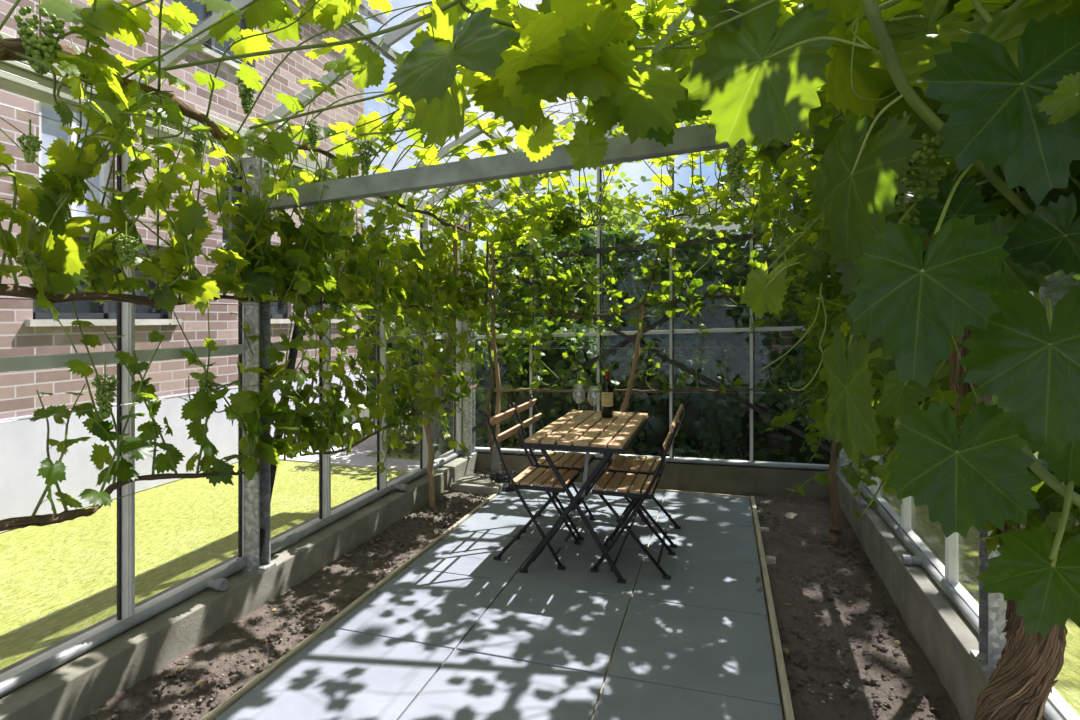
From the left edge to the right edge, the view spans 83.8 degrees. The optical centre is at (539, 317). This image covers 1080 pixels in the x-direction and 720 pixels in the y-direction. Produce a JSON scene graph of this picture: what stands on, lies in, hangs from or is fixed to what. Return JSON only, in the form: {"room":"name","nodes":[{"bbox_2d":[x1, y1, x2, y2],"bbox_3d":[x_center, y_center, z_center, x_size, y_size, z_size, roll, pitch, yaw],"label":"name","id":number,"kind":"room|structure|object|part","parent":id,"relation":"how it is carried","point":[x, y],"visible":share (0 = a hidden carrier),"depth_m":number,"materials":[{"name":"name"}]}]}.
{"room":"greenhouse","nodes":[
{"label":"greenhouse","id":0,"kind":"room"},
{"bbox_2d":[0,32,478,719],"bbox_3d":[-1.678,0.395,2.137,0.310,2.610,7.120,0,0,17],"label":"wall","id":1,"kind":"structure","parent":0,"point":[78,687],"depth_m":2.46,"materials":[{"name":"metal"}]},
{"bbox_3d":[-1.720,1.188,2.087,0.060,0.025,7.000,0,0,17],"label":"sill","id":2,"kind":"part","parent":1,"relation":"part of","materials":[{"name":"concrete"}]},
{"bbox_2d":[0,449,462,696],"bbox_3d":[-1.645,1.168,1.991,0.122,0.069,6.860,0,0,17],"label":"pipe","id":3,"kind":"object","parent":1,"relation":"on","point":[217,581],"visible":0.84,"depth_m":2.52,"materials":[{"name":"grey metal"}]},
{"bbox_2d":[239,156,275,574],"bbox_3d":[-1.349,0.221,2.881,0.130,1.962,0.115,0,0,17],"label":"steel post","id":4,"kind":"object","parent":1,"relation":"on","point":[257,492],"visible":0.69,"depth_m":2.85,"materials":[{"name":"grey metal"}]},
{"bbox_2d":[0,70,475,533],"bbox_3d":[-1.552,-0.054,1.984,0.003,1.395,6.900,0,0,17],"label":"trellis","id":5,"kind":"object","parent":4,"relation":"attached to","point":[0,70],"visible":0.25,"depth_m":2.19,"materials":[{"name":"metal"}]},
{"bbox_3d":[-1.353,1.195,2.885,0.120,0.014,0.110,0,0,17],"label":"plate","id":6,"kind":"part","parent":4,"relation":"part of","materials":[{"name":"metal"}]},
{"bbox_2d":[260,312,304,558],"bbox_3d":[-1.283,0.207,3.130,0.038,1.964,0.563,0,0,17],"label":"brace","id":7,"kind":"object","parent":4,"relation":"attached to","point":[293,352],"depth_m":3.11,"materials":[{"name":"metal"}]},
{"bbox_2d":[264,118,845,210],"bbox_3d":[0.102,-0.655,2.461,2.955,0.267,0.064,0,0,17],"label":"tie beam","id":8,"kind":"structure","parent":4,"relation":"attached to","point":[695,138],"depth_m":2.54,"materials":[{"name":"metal"}]},
{"bbox_2d":[461,231,477,455],"bbox_3d":[-0.620,0.221,5.293,0.130,1.962,0.115,0,0,17],"label":"steel post","id":9,"kind":"object","parent":1,"relation":"on","point":[468,402],"visible":0.28,"depth_m":5.26,"materials":[{"name":"grey metal"}]},
{"bbox_3d":[-0.624,1.195,5.297,0.120,0.014,0.110,0,0,17],"label":"plate","id":10,"kind":"part","parent":9,"relation":"part of","materials":[{"name":"metal"}]},
{"bbox_2d":[484,258,782,392],"bbox_3d":[0.781,0.075,4.830,2.900,1.073,0.003,0,0,17],"label":"trellis","id":11,"kind":"object","parent":9,"relation":"attached to","point":[775,258],"visible":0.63,"depth_m":4.69,"materials":[{"name":"metal"}]},
{"bbox_2d":[130,0,813,217],"bbox_3d":[-0.186,-1.256,1.633,3.220,0.818,7.018,0,0,17],"label":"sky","id":12,"kind":"structure","parent":0,"point":[171,59],"depth_m":2.72,"materials":[{"name":"metal"}]},
{"bbox_2d":[124,0,682,189],"bbox_3d":[-0.178,-1.121,1.569,2.253,0.300,6.900,0,0,17],"label":"trellis","id":13,"kind":"object","parent":12,"relation":"attached to","point":[124,0],"visible":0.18,"depth_m":2.41,"materials":[{"name":"metal"}]},
{"bbox_2d":[81,471,960,719],"bbox_3d":[-0.192,1.396,1.610,3.000,0.133,6.970,0,0,17],"label":"floor","id":14,"kind":"structure","parent":0,"point":[223,641],"depth_m":2.67,"materials":[{"name":"soil"}]},
{"bbox_2d":[200,493,496,719],"bbox_3d":[-1.184,1.370,1.810,0.022,0.060,6.780,0,0,17],"label":"edging","id":15,"kind":"object","parent":14,"relation":"on","point":[248,687],"depth_m":2.60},
{"bbox_2d":[0,0,770,531],"bbox_3d":[-0.785,-0.003,0.948,2.584,2.851,5.290,0,0,8],"label":"grapevine","id":16,"kind":"object","parent":14,"relation":"on","point":[511,58],"visible":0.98,"depth_m":2.02,"materials":[{"name":"green plant"}]},
{"bbox_3d":[-1.464,-0.509,1.726,0.044,0.120,0.038,0,0,-22],"label":"stem","id":17,"kind":"part","parent":16,"relation":"part of","materials":[{"name":"green plant"}]},
{"bbox_3d":[-1.436,-0.822,1.730,0.095,0.220,0.095,0,0,17],"label":"stem","id":18,"kind":"part","parent":16,"relation":"part of","materials":[{"name":"green plant"}]},
{"bbox_3d":[-1.470,0.241,2.037,0.057,0.190,0.057,0,0,17],"label":"stem","id":19,"kind":"part","parent":16,"relation":"part of","materials":[{"name":"green plant"}]},
{"bbox_3d":[-1.431,-0.259,2.078,0.051,0.150,0.050,0,0,-40],"label":"stem","id":20,"kind":"part","parent":16,"relation":"part of","materials":[{"name":"green plant"}]},
{"bbox_3d":[-1.512,0.643,2.050,0.046,0.134,1.550,0,0,16],"label":"arm","id":21,"kind":"part","parent":16,"relation":"part of","materials":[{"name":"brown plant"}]},
{"bbox_3d":[-1.480,-0.075,2.163,0.060,0.057,1.687,0,0,16],"label":"arm","id":22,"kind":"part","parent":16,"relation":"part of","materials":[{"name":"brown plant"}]},
{"bbox_3d":[-1.339,-0.788,2.340,0.100,0.157,2.009,0,0,17],"label":"arm","id":23,"kind":"part","parent":16,"relation":"part of","materials":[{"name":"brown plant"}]},
{"bbox_3d":[-1.301,-0.268,2.533,0.062,0.180,0.057,0,0,17],"label":"stem","id":24,"kind":"part","parent":16,"relation":"part of","materials":[{"name":"green plant"}]},
{"bbox_3d":[-1.226,-0.959,2.518,0.068,0.199,0.066,0,0,17],"label":"stem","id":25,"kind":"part","parent":16,"relation":"part of","materials":[{"name":"green plant"}]},
{"bbox_3d":[-1.044,-0.869,2.769,0.052,0.180,0.056,0,0,17],"label":"stem","id":26,"kind":"part","parent":16,"relation":"part of","materials":[{"name":"green plant"}]},
{"bbox_3d":[-0.895,-0.842,3.083,0.066,0.220,0.062,0,0,17],"label":"stem","id":27,"kind":"part","parent":16,"relation":"part of","materials":[{"name":"green plant"}]},
{"bbox_2d":[250,11,641,510],"bbox_3d":[-0.257,0.017,3.887,1.802,2.769,2.561,0,0,13],"label":"grapevine","id":28,"kind":"object","parent":14,"relation":"on","point":[390,293],"visible":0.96,"depth_m":3.74,"materials":[{"name":"plant"}]},
{"bbox_3d":[-0.852,-0.081,4.071,0.058,0.057,2.303,0,0,17],"label":"arm","id":29,"kind":"part","parent":28,"relation":"part of","materials":[{"name":"green plant"}]},
{"bbox_3d":[-0.855,0.651,4.098,0.038,0.180,2.251,0,0,17],"label":"arm","id":30,"kind":"part","parent":28,"relation":"part of","materials":[{"name":"green plant"}]},
{"bbox_3d":[-0.757,-0.698,4.198,0.055,0.080,2.002,0,0,15],"label":"arm","id":31,"kind":"part","parent":28,"relation":"part of","materials":[{"name":"green plant"}]},
{"bbox_2d":[451,476,502,495],"bbox_3d":[-0.474,1.333,4.771,0.390,0.075,0.260,0,0,17],"label":"concrete block","id":32,"kind":"object","parent":14,"relation":"on","point":[470,484],"visible":0.66,"depth_m":4.68,"materials":[{"name":"grey concrete"}]},
{"bbox_2d":[491,445,500,477],"bbox_3d":[-0.368,1.212,5.002,0.077,0.301,0.064,0,0,7],"label":"board","id":33,"kind":"object","parent":14,"relation":"on","point":[495,462],"visible":0.51,"depth_m":4.99,"materials":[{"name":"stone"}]},
{"bbox_2d":[215,484,783,719],"bbox_3d":[-0.288,1.374,1.534,1.840,0.053,6.770,0,0,17],"label":"stone path","id":34,"kind":"object","parent":14,"relation":"on","point":[459,633],"visible":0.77,"depth_m":2.57,"materials":[{"name":"grey stone"}]},
{"bbox_2d":[484,404,580,569],"bbox_3d":[-0.033,0.941,3.476,0.466,0.818,0.397,0,0,17],"label":"folding chair","id":35,"kind":"object","parent":34,"relation":"on","point":[541,479],"visible":0.97,"depth_m":3.35,"materials":[{"name":"brown wood"}]},
{"bbox_3d":[-0.064,1.134,3.312,0.374,0.421,0.019,0,0,17],"label":"leg","id":36,"kind":"part","parent":35,"relation":"part of","materials":[{"name":"black metal"}]},
{"bbox_3d":[0.015,0.937,3.657,0.454,0.812,0.019,0,0,17],"label":"leg","id":37,"kind":"part","parent":35,"relation":"part of","materials":[{"name":"black metal"}]},
{"bbox_3d":[0.032,0.930,3.456,0.320,0.022,0.361,0,0,17],"label":"seat frame","id":38,"kind":"part","parent":35,"relation":"part of","materials":[{"name":"black metal"}]},
{"bbox_2d":[511,395,595,539],"bbox_3d":[0.097,0.941,3.907,0.466,0.818,0.397,0,0,17],"label":"folding chair","id":39,"kind":"object","parent":34,"relation":"on","point":[568,460],"visible":0.8,"depth_m":3.82,"materials":[{"name":"brown wood"}]},
{"bbox_3d":[0.145,0.937,4.088,0.454,0.812,0.019,0,0,17],"label":"leg","id":40,"kind":"part","parent":39,"relation":"part of","materials":[{"name":"black metal"}]},
{"bbox_3d":[0.162,0.930,3.887,0.320,0.022,0.361,0,0,17],"label":"seat frame","id":41,"kind":"part","parent":39,"relation":"part of","materials":[{"name":"black metal"}]},
{"bbox_2d":[519,410,648,583],"bbox_3d":[0.307,0.994,3.605,0.566,0.712,1.084,0,0,17],"label":"bistro table","id":42,"kind":"object","parent":34,"relation":"on","point":[566,431],"visible":0.92,"depth_m":3.24,"materials":[{"name":"brown wood"}]},
{"bbox_3d":[0.138,1.005,3.132,0.490,0.687,0.011,0,0,17],"label":"leg","id":43,"kind":"part","parent":42,"relation":"part of","materials":[{"name":"black metal"}]},
{"bbox_2d":[573,384,585,418],"bbox_3d":[0.249,0.530,3.837,0.082,0.215,0.082,0,0,17],"label":"wine glass","id":44,"kind":"object","parent":42,"relation":"on","point":[574,384],"visible":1,"depth_m":3.83,"materials":[{"name":"clear glass"}]},
{"bbox_3d":[0.206,1.005,3.136,0.458,0.686,0.011,0,0,17],"label":"leg","id":45,"kind":"part","parent":42,"relation":"part of","materials":[{"name":"black metal"}]},
{"bbox_3d":[0.422,1.005,4.070,0.490,0.687,0.011,0,0,17],"label":"leg","id":46,"kind":"part","parent":42,"relation":"part of","materials":[{"name":"black metal"}]},
{"bbox_2d":[587,386,600,421],"bbox_3d":[0.335,0.530,3.723,0.082,0.215,0.082,0,0,17],"label":"wine glass","id":47,"kind":"object","parent":42,"relation":"on","point":[589,386],"visible":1,"depth_m":3.71,"materials":[{"name":"clear glass"}]},
{"bbox_2d":[601,371,612,417],"bbox_3d":[0.431,0.488,3.860,0.076,0.298,0.076,0,0,17],"label":"wine bottle","id":48,"kind":"object","parent":42,"relation":"on","point":[607,387],"visible":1,"depth_m":3.83,"materials":[{"name":"black glass"}]},
{"bbox_3d":[0.490,1.005,4.074,0.458,0.686,0.011,0,0,17],"label":"leg","id":49,"kind":"part","parent":42,"relation":"part of","materials":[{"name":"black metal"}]},
{"bbox_2d":[590,411,684,579],"bbox_3d":[0.547,0.941,3.321,0.466,0.818,0.397,0,0,17],"label":"folding chair","id":50,"kind":"object","parent":34,"relation":"on","point":[652,481],"visible":1,"depth_m":3.20,"materials":[{"name":"brown wood"}]},
{"bbox_3d":[0.482,0.930,3.341,0.320,0.022,0.361,0,0,17],"label":"seat frame","id":51,"kind":"part","parent":50,"relation":"part of","materials":[{"name":"black metal"}]},
{"bbox_3d":[0.482,1.134,3.168,0.374,0.421,0.019,0,0,17],"label":"leg","id":52,"kind":"part","parent":50,"relation":"part of","materials":[{"name":"black metal"}]},
{"bbox_3d":[0.578,1.134,3.485,0.374,0.421,0.019,0,0,17],"label":"leg","id":53,"kind":"part","parent":50,"relation":"part of","materials":[{"name":"black metal"}]},
{"bbox_3d":[0.608,0.937,3.499,0.454,0.812,0.019,0,0,17],"label":"leg","id":54,"kind":"part","parent":50,"relation":"part of","materials":[{"name":"black metal"}]},
{"bbox_2d":[606,401,688,547],"bbox_3d":[0.678,0.941,3.752,0.466,0.818,0.397,0,0,17],"label":"folding chair","id":55,"kind":"object","parent":34,"relation":"on","point":[626,462],"visible":0.64,"depth_m":3.69,"materials":[{"name":"brown wood"}]},
{"bbox_3d":[0.613,0.930,3.772,0.320,0.022,0.361,0,0,17],"label":"seat frame","id":56,"kind":"part","parent":55,"relation":"part of","materials":[{"name":"black metal"}]},
{"bbox_3d":[0.613,1.134,3.599,0.374,0.421,0.019,0,0,17],"label":"leg","id":57,"kind":"part","parent":55,"relation":"part of","materials":[{"name":"black metal"}]},
{"bbox_3d":[0.708,1.134,3.916,0.374,0.421,0.019,0,0,17],"label":"leg","id":58,"kind":"part","parent":55,"relation":"part of","materials":[{"name":"black metal"}]},
{"bbox_3d":[0.738,0.937,3.930,0.454,0.812,0.019,0,0,17],"label":"leg","id":59,"kind":"part","parent":55,"relation":"part of","materials":[{"name":"black metal"}]},
{"bbox_2d":[473,462,525,491],"bbox_3d":[-0.281,1.288,4.812,0.561,0.163,0.503,0,0,17],"label":"tuft","id":60,"kind":"object","parent":14,"relation":"on","point":[500,479],"visible":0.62,"depth_m":4.78,"materials":[{"name":"green plant"}]},
{"bbox_2d":[90,493,914,719],"bbox_3d":[0.295,1.390,3.148,2.844,0.089,3.377,0,0,17],"label":"pebbles","id":61,"kind":"object","parent":14,"relation":"on","point":[328,583],"visible":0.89,"depth_m":2.53,"materials":[{"name":"stone"}]},
{"bbox_2d":[428,93,621,475],"bbox_3d":[-0.108,0.001,4.288,1.375,2.804,1.999,0,0,2],"label":"grapevine","id":62,"kind":"object","parent":14,"relation":"on","point":[549,211],"visible":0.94,"depth_m":4.82,"materials":[{"name":"plant"}]},
{"bbox_3d":[0.032,-0.029,5.014,0.843,0.055,0.085,0,0,7],"label":"arm","id":63,"kind":"part","parent":62,"relation":"part of","materials":[{"name":"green plant"}]},
{"bbox_3d":[0.057,0.603,5.009,0.890,0.042,0.079,0,0,9],"label":"arm","id":64,"kind":"part","parent":62,"relation":"part of","materials":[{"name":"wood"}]},
{"bbox_3d":[0.065,-0.699,4.936,0.932,0.118,0.056,0,0,13],"label":"arm","id":65,"kind":"part","parent":62,"relation":"part of","materials":[{"name":"green plant"}]},
{"bbox_2d":[165,491,938,709],"bbox_3d":[0.335,1.383,3.301,2.810,0.096,3.100,0,0,17],"label":"leaf litter","id":66,"kind":"object","parent":14,"relation":"on","point":[200,682],"visible":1,"depth_m":2.54,"materials":[{"name":"brown plant"}]},
{"bbox_2d":[573,482,750,498],"bbox_3d":[0.695,1.375,4.786,1.850,0.070,0.016,0,0,17],"label":"edging","id":67,"kind":"object","parent":14,"relation":"on","point":[664,490],"visible":0.24,"depth_m":4.62,"materials":[{"name":"brown wood"}]},
{"bbox_2d":[534,119,810,468],"bbox_3d":[0.850,-0.020,4.158,2.269,2.844,1.815,0,0,17],"label":"grapevine","id":68,"kind":"object","parent":14,"relation":"on","point":[668,225],"visible":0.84,"depth_m":4.56,"materials":[{"name":"plant"}]},
{"bbox_3d":[0.982,0.572,4.769,2.121,0.103,0.039,0,0,17],"label":"arm","id":69,"kind":"part","parent":68,"relation":"part of","materials":[{"name":"green plant"}]},
{"bbox_3d":[1.271,-0.448,4.585,1.018,0.722,0.096,0,0,22],"label":"arm","id":70,"kind":"part","parent":68,"relation":"part of","materials":[{"name":"green plant"}]},
{"bbox_3d":[1.090,-0.101,4.729,1.852,0.213,0.055,0,0,17],"label":"arm","id":71,"kind":"part","parent":68,"relation":"part of","materials":[{"name":"green plant"}]},
{"bbox_2d":[760,527,768,531],"bbox_3d":[1.450,1.433,3.887,0.055,0.155,0.040,0,0,17],"label":"stake","id":72,"kind":"object","parent":14,"relation":"in","point":[766,529],"visible":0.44,"depth_m":3.87,"materials":[{"name":"brown wood"}]},
{"bbox_2d":[765,555,775,564],"bbox_3d":[1.307,1.433,3.412,0.055,0.155,0.040,0,0,17],"label":"stake","id":73,"kind":"object","parent":14,"relation":"in","point":[771,560],"visible":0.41,"depth_m":3.40,"materials":[{"name":"brown wood"}]},
{"bbox_2d":[751,496,794,719],"bbox_3d":[0.613,1.398,1.272,0.026,0.124,6.790,0,0,17],"label":"edging","id":74,"kind":"object","parent":14,"relation":"on","point":[787,709],"visible":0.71,"depth_m":2.56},
{"bbox_2d":[608,0,942,547],"bbox_3d":[1.063,0.021,3.278,1.786,2.814,2.887,0,0,15],"label":"grapevine","id":75,"kind":"object","parent":14,"relation":"on","point":[836,304],"visible":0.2,"depth_m":3.48,"materials":[{"name":"green plant"}]},
{"bbox_2d":[624,0,1079,719],"bbox_3d":[0.292,-0.003,0.600,1.767,2.863,5.366,0,0,19],"label":"grapevine","id":76,"kind":"object","parent":14,"relation":"on","point":[931,95],"visible":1,"depth_m":0.83,"materials":[{"name":"green plant"}]},
{"bbox_3d":[0.616,-0.487,1.901,0.053,0.209,0.056,0,0,17],"label":"stem","id":77,"kind":"part","parent":76,"relation":"part of","materials":[{"name":"green plant"}]},
{"bbox_3d":[0.917,-0.329,2.301,0.053,0.189,0.050,0,0,17],"label":"stem","id":78,"kind":"part","parent":76,"relation":"part of","materials":[{"name":"green plant"}]},
{"bbox_3d":[1.210,-0.779,2.301,0.274,0.352,0.724,0,0,-25],"label":"arm","id":79,"kind":"part","parent":76,"relation":"part of","materials":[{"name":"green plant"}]},
{"bbox_3d":[0.667,-0.247,1.100,0.115,0.260,0.108,0,0,-28],"label":"stem","id":80,"kind":"part","parent":76,"relation":"part of","materials":[{"name":"green plant"}]},
{"bbox_2d":[0,392,1079,716],"bbox_3d":[13.142,1.450,15.824,44.000,0.001,42.100,0,0,17],"label":"ground","id":81,"kind":"structure","parent":0,"point":[58,581],"depth_m":3.79,"materials":[{"name":"green plant"}]},
{"bbox_2d":[0,0,387,531],"bbox_3d":[-7.048,-2.150,2.862,6.250,7.600,13.400,0,0,17],"label":"brick house","id":82,"kind":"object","parent":81,"relation":"on","point":[26,329],"visible":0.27,"depth_m":5.12,"materials":[{"name":"brick"}]},
{"bbox_3d":[-3.616,-1.180,4.624,0.010,0.940,0.560,0,0,17],"label":"pane","id":83,"kind":"part","parent":82,"relation":"part of","materials":[{"name":"blue"}]},
{"bbox_3d":[-3.545,-0.685,4.603,0.150,0.050,0.660,0,0,17],"label":"sill","id":84,"kind":"part","parent":82,"relation":"part of","materials":[{"name":"stone"}]},
{"bbox_3d":[-3.544,-0.310,4.864,0.010,0.640,1.140,0,0,17],"label":"pane","id":85,"kind":"part","parent":82,"relation":"part of","materials":[{"name":"clear glass"}]},
{"bbox_3d":[-3.472,0.035,4.842,0.150,0.050,1.240,0,0,17],"label":"sill","id":86,"kind":"part","parent":82,"relation":"part of","materials":[{"name":"stone"}]},
{"bbox_3d":[-3.235,-3.100,5.888,0.010,1.100,1.000,0,0,17],"label":"pane","id":87,"kind":"part","parent":82,"relation":"part of","materials":[{"name":"clear glass"}]},
{"bbox_3d":[-3.163,-2.525,5.866,0.150,0.050,1.100,0,0,17],"label":"sill","id":88,"kind":"part","parent":82,"relation":"part of","materials":[{"name":"stone"}]},
{"bbox_3d":[-3.102,-0.705,6.067,0.150,0.050,0.400,0,0,17],"label":"sill","id":89,"kind":"part","parent":82,"relation":"part of","materials":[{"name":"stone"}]},
{"bbox_3d":[-3.174,-1.190,6.089,0.010,0.920,0.300,0,0,17],"label":"pane","id":90,"kind":"part","parent":82,"relation":"part of","materials":[{"name":"clear glass"}]},
{"bbox_3d":[-3.010,-0.310,6.630,0.010,0.640,0.550,0,0,17],"label":"pane","id":91,"kind":"part","parent":82,"relation":"part of","materials":[{"name":"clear glass"}]},
{"bbox_3d":[-2.938,0.035,6.608,0.150,0.050,0.650,0,0,17],"label":"sill","id":92,"kind":"part","parent":82,"relation":"part of","materials":[{"name":"stone"}]},
{"bbox_3d":[-2.728,-0.770,7.563,0.010,1.560,0.900,0,0,17],"label":"pane","id":93,"kind":"part","parent":82,"relation":"part of","materials":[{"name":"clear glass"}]},
{"bbox_3d":[-2.656,0.035,7.541,0.150,0.050,1.000,0,0,17],"label":"sill","id":94,"kind":"part","parent":82,"relation":"part of","materials":[{"name":"stone"}]},
{"bbox_2d":[278,402,419,470],"bbox_3d":[-1.609,1.320,6.911,2.240,0.460,2.100,0,0,17],"label":"path","id":95,"kind":"structure","parent":81,"relation":"on","point":[358,457],"depth_m":6.19,"materials":[{"name":"concrete"}]},
{"bbox_2d":[376,302,516,457],"bbox_3d":[-0.975,0.701,6.677,1.348,1.819,1.166,0,0,17],"label":"shrub","id":96,"kind":"object","parent":81,"relation":"on","point":[483,371],"visible":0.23,"depth_m":6.35,"materials":[{"name":"green plant"}]},
{"bbox_2d":[364,240,542,395],"bbox_3d":[-2.761,0.267,10.233,7.036,2.948,1.665,0,0,17],"label":"hedge","id":97,"kind":"object","parent":81,"relation":"on","point":[373,353],"visible":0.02,"depth_m":9.66,"materials":[{"name":"green plant"}]},
{"bbox_2d":[499,313,610,452],"bbox_3d":[0.176,0.800,6.164,1.165,1.701,0.796,0,0,17],"label":"shrub","id":98,"kind":"object","parent":81,"relation":"on","point":[552,406],"visible":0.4,"depth_m":5.95,"materials":[{"name":"green plant"}]},
{"bbox_2d":[482,172,659,261],"bbox_3d":[0.664,-0.958,12.950,4.109,4.840,3.912,0,0,17],"label":"tree","id":99,"kind":"object","parent":81,"relation":"on","point":[615,213],"visible":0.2,"depth_m":12.52,"materials":[{"name":"green plant"}]},
{"bbox_2d":[501,256,809,439],"bbox_3d":[6.522,0.445,5.367,14.620,2.210,0.310,0,0,17],"label":"wall","id":100,"kind":"structure","parent":81,"relation":"on","point":[786,335],"depth_m":6.49,"materials":[{"name":"stone"}]},
{"bbox_2d":[480,224,1079,473],"bbox_3d":[2.160,0.247,6.288,6.019,2.524,0.480,0,0,17],"label":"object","id":101,"kind":"object","parent":100,"relation":"attached to","point":[710,274],"visible":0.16,"depth_m":6.46,"materials":[{"name":"green plant"}]},
{"bbox_2d":[604,345,720,458],"bbox_3d":[1.203,0.961,5.913,1.097,1.368,0.806,0,0,17],"label":"shrub","id":102,"kind":"object","parent":81,"relation":"on","point":[650,441],"visible":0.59,"depth_m":5.67,"materials":[{"name":"green plant"}]},
{"bbox_2d":[650,176,789,258],"bbox_3d":[5.401,-1.110,17.172,4.400,5.120,4.400,0,0,17],"label":"house","id":103,"kind":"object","parent":81,"relation":"on","point":[717,228],"visible":0.02,"depth_m":15.32,"materials":[{"name":"stone"}]},
{"bbox_2d":[715,381,869,478],"bbox_3d":[2.309,1.110,5.519,1.356,1.039,0.765,0,0,17],"label":"shrub","id":104,"kind":"object","parent":81,"relation":"on","point":[780,444],"visible":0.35,"depth_m":5.34,"materials":[{"name":"green plant"}]},
{"bbox_2d":[1038,269,1079,521],"bbox_3d":[3.825,0.460,2.617,1.297,2.584,6.069,0,0,17],"label":"hedge","id":105,"kind":"object","parent":81,"relation":"on","point":[1066,282],"visible":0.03,"depth_m":4.62,"materials":[{"name":"green plant"}]},
{"bbox_2d":[466,158,838,497],"bbox_3d":[0.824,0.040,4.972,3.203,3.320,0.244,0,0,17],"label":"wall","id":106,"kind":"structure","parent":0,"point":[693,477],"depth_m":4.79,"materials":[{"name":"metal"}]},
{"bbox_2d":[475,448,827,469],"bbox_3d":[0.783,1.150,4.940,2.880,0.076,0.043,0,0,17],"label":"pipe","id":107,"kind":"object","parent":106,"relation":"attached to","point":[756,464],"visible":0.7,"depth_m":4.74,"materials":[{"name":"grey metal"}]},
{"bbox_3d":[0.825,1.153,4.974,3.200,0.076,0.060,0,0,17],"label":"sill","id":108,"kind":"part","parent":106,"relation":"part of","materials":[{"name":"metal"}]},
{"bbox_2d":[837,291,1079,719],"bbox_3d":[1.356,0.345,1.220,0.270,2.710,7.120,0,0,17],"label":"wall","id":109,"kind":"structure","parent":0,"point":[943,634],"depth_m":2.56,"materials":[{"name":"concrete"}]},
{"bbox_2d":[836,441,851,475],"bbox_3d":[2.240,0.141,4.418,0.130,2.022,0.115,0,0,17],"label":"steel post","id":110,"kind":"object","parent":109,"relation":"on","point":[842,460],"visible":0.03,"depth_m":4.39,"materials":[{"name":"grey metal"}]},
{"bbox_2d":[836,469,1062,719],"bbox_3d":[1.275,1.128,1.151,0.114,0.049,6.941,0,0,16],"label":"pipe","id":111,"kind":"object","parent":109,"relation":"on","point":[918,558],"visible":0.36,"depth_m":2.70,"materials":[{"name":"grey metal"}]},
{"bbox_3d":[1.343,1.139,1.161,0.042,0.022,7.000,0,0,17],"label":"sill","id":112,"kind":"part","parent":109,"relation":"part of","materials":[{"name":"concrete"}]},
{"bbox_2d":[970,522,1007,671],"bbox_3d":[1.522,0.141,1.992,0.130,2.022,0.115,0,0,17],"label":"steel post","id":113,"kind":"object","parent":109,"relation":"on","point":[992,606],"visible":0.09,"depth_m":1.97,"materials":[{"name":"grey metal"}]},
{"bbox_3d":[1.518,1.145,1.996,0.120,0.014,0.110,0,0,17],"label":"plate","id":114,"kind":"part","parent":113,"relation":"part of","materials":[{"name":"metal"}]}
]}

